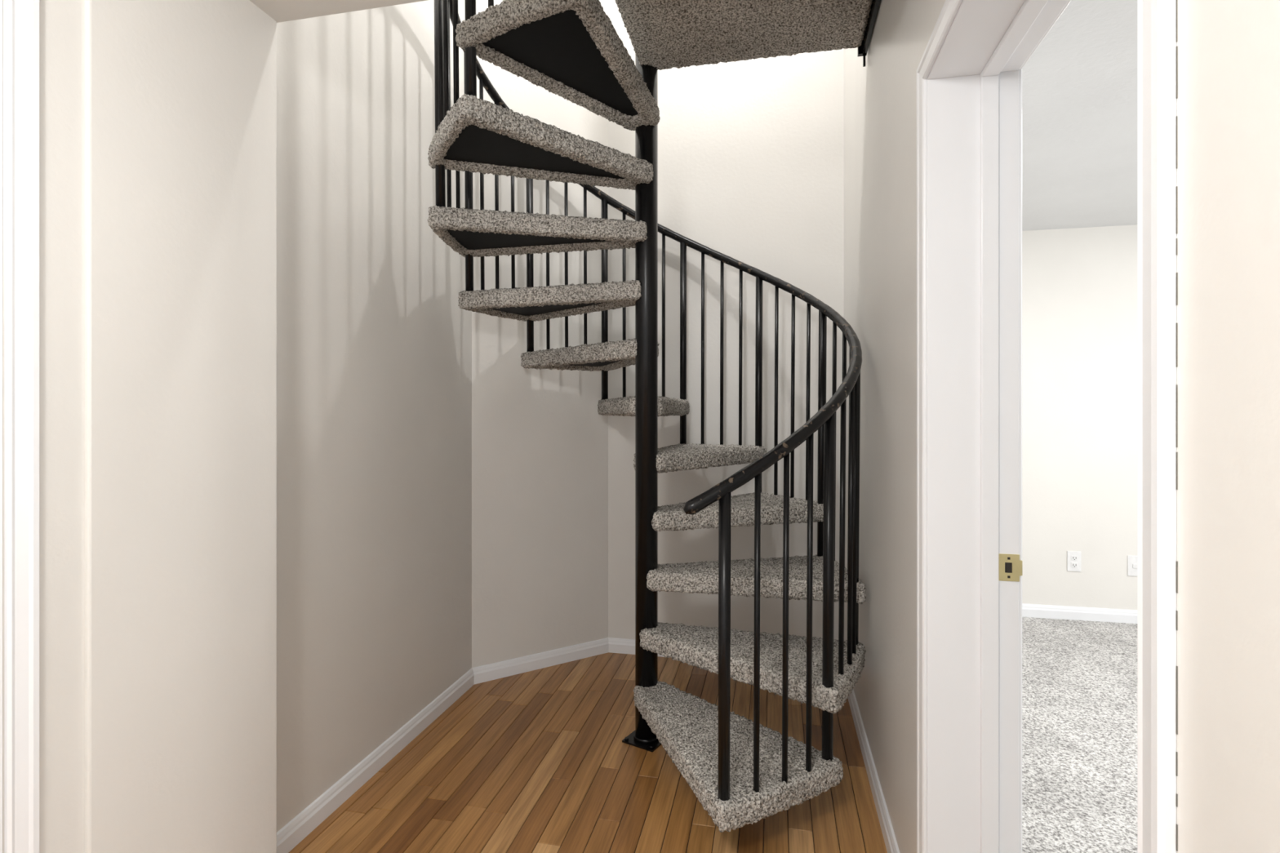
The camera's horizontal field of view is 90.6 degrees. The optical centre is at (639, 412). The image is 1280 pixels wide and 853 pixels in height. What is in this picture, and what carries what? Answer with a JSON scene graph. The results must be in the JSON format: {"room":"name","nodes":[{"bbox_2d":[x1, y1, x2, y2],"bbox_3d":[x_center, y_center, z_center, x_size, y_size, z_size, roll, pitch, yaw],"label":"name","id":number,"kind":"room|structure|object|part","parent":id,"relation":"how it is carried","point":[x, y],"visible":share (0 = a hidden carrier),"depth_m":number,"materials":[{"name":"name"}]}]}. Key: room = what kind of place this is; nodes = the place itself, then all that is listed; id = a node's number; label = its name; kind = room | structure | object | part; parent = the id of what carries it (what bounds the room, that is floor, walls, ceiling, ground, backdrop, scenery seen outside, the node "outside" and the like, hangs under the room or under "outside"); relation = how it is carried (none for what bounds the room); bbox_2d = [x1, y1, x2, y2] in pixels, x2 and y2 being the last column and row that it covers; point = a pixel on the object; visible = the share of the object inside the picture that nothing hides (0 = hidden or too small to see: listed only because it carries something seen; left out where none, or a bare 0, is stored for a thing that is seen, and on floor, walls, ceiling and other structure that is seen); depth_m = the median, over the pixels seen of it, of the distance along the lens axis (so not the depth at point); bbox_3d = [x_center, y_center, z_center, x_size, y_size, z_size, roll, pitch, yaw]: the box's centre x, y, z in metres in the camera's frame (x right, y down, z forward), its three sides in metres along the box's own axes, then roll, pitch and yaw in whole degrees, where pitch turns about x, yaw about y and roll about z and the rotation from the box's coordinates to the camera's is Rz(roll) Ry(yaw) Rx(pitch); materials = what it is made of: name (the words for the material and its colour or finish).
{"room":"stairwell hallway","nodes":[
{"label":"stairwell hallway","id":0,"kind":"room"},
{"bbox_2d":[2,0,276,852],"bbox_3d":[-1.359,-0.050,0.196,0.209,2.620,3.018,0,0,12],"label":"wall","id":1,"kind":"structure","parent":0,"point":[157,118],"depth_m":1.31,"materials":[{"name":"beige paint"}]},
{"bbox_2d":[0,0,39,852],"bbox_3d":[-1.250,0.221,0.701,0.213,2.079,0.890,0,0,12],"label":"door frame","id":2,"kind":"structure","parent":1,"relation":"attached to","point":[21,17],"depth_m":1.09,"materials":[{"name":"white paint"}]},
{"bbox_2d":[249,0,426,22],"bbox_3d":[-0.481,-1.188,0.009,1.605,0.345,3.018,0,0,12],"label":"ceiling","id":3,"kind":"structure","parent":0,"point":[281,11],"depth_m":1.59,"materials":[{"name":"beige paint"}]},
{"bbox_2d":[276,0,471,832],"bbox_3d":[-1.278,-1.290,0.841,0.100,5.100,4.313,0,0,12],"label":"wall","id":4,"kind":"structure","parent":0,"point":[374,338],"depth_m":2.16,"materials":[{"name":"beige paint"}]},
{"bbox_2d":[276,637,899,852],"bbox_3d":[-0.028,1.224,2.382,1.705,0.073,1.811,0,0,12],"label":"baseboard","id":5,"kind":"structure","parent":4,"relation":"attached to","point":[293,833],"depth_m":2.36,"materials":[{"name":"white paint"}]},
{"bbox_2d":[471,0,608,667],"bbox_3d":[-0.513,-1.290,3.198,0.617,5.100,0.617,0,0,12],"label":"wall","id":6,"kind":"structure","parent":0,"point":[540,437],"depth_m":3.12,"materials":[{"name":"white paint"}]},
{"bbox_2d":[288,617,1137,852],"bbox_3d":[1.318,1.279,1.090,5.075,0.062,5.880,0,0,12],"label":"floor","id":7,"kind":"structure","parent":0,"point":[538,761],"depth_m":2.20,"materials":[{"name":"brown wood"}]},
{"bbox_2d":[427,0,880,832],"bbox_3d":[0.032,-0.540,2.275,1.580,3.600,1.891,0,0,0],"label":"spiral staircase","id":8,"kind":"structure","parent":7,"relation":"on","point":[741,771],"depth_m":2.24,"materials":[{"name":"carpet"}]},
{"bbox_3d":[0.025,1.252,2.440,0.136,0.015,0.136,0,0,32],"label":"plate","id":9,"kind":"part","parent":8,"relation":"part of","materials":[{"name":"black paint"}]},
{"bbox_3d":[0.025,-0.947,2.444,1.569,2.439,1.561,0,0,0],"label":"handrail","id":10,"kind":"part","parent":8,"relation":"part of","materials":[{"name":"black metal"}]},
{"bbox_2d":[608,0,844,639],"bbox_3d":[0.424,-1.290,3.263,1.188,5.100,0.100,0,0,12],"label":"wall","id":11,"kind":"structure","parent":0,"point":[751,152],"depth_m":3.20,"materials":[{"name":"beige paint"}]},
{"bbox_2d":[844,0,1279,852],"bbox_3d":[0.702,-1.290,1.272,0.185,5.100,5.980,0,0,12],"label":"wall","id":12,"kind":"structure","parent":0,"point":[1228,101],"depth_m":0.51,"materials":[{"name":"beige paint"}]},
{"bbox_2d":[916,0,1176,852],"bbox_3d":[0.638,0.238,0.971,0.210,2.044,0.938,0,0,12],"label":"door frame","id":13,"kind":"structure","parent":12,"relation":"attached to","point":[969,70],"depth_m":1.37,"materials":[{"name":"white paint"}]},
{"bbox_2d":[998,553,1022,582],"bbox_3d":[0.799,0.335,1.367,0.046,0.058,0.009,0,0,12],"label":"strike plate","id":14,"kind":"object","parent":13,"relation":"attached to","point":[1010,566],"visible":1,"depth_m":1.36,"materials":[{"name":"gold metal"}]},
{"bbox_2d":[1176,0,1177,851],"bbox_3d":[0.450,0.193,0.530,0.002,1.933,0.001,0,0,14],"label":"caulk gap","id":15,"kind":"object","parent":12,"relation":"attached to","point":[1176,0],"visible":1,"depth_m":0.53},
{"bbox_2d":[1022,224,1137,609],"bbox_3d":[2.961,0.035,3.797,3.186,2.450,0.100,0,0,12],"label":"wall","id":16,"kind":"structure","parent":0,"point":[1079,285],"depth_m":3.81,"materials":[{"name":"paint"}]},
{"bbox_2d":[1066,551,1081,571],"bbox_3d":[2.615,0.898,3.815,0.074,0.120,0.010,0,0,12],"label":"electrical outlet","id":17,"kind":"object","parent":16,"relation":"attached to","point":[1073,557],"visible":1,"depth_m":3.81,"materials":[{"name":"white plastic"}]},
{"bbox_2d":[1022,603,1137,623],"bbox_3d":[2.900,1.210,3.751,3.086,0.077,0.016,0,0,12],"label":"baseboard","id":18,"kind":"structure","parent":16,"relation":"attached to","point":[1035,611],"depth_m":3.80,"materials":[{"name":"white paint"}]},
{"bbox_2d":[1127,555,1137,576],"bbox_3d":[2.928,0.910,3.748,0.074,0.120,0.010,0,0,12],"label":"electrical outlet","id":19,"kind":"object","parent":16,"relation":"attached to","point":[1131,560],"visible":0.56,"depth_m":3.75,"materials":[{"name":"white plastic"}]},
{"bbox_2d":[1022,0,1137,231],"bbox_3d":[2.353,-1.150,1.177,3.086,0.080,5.280,0,0,12],"label":"ceiling","id":20,"kind":"structure","parent":0,"point":[1079,85],"depth_m":2.42,"materials":[{"name":"paint"}]}
]}

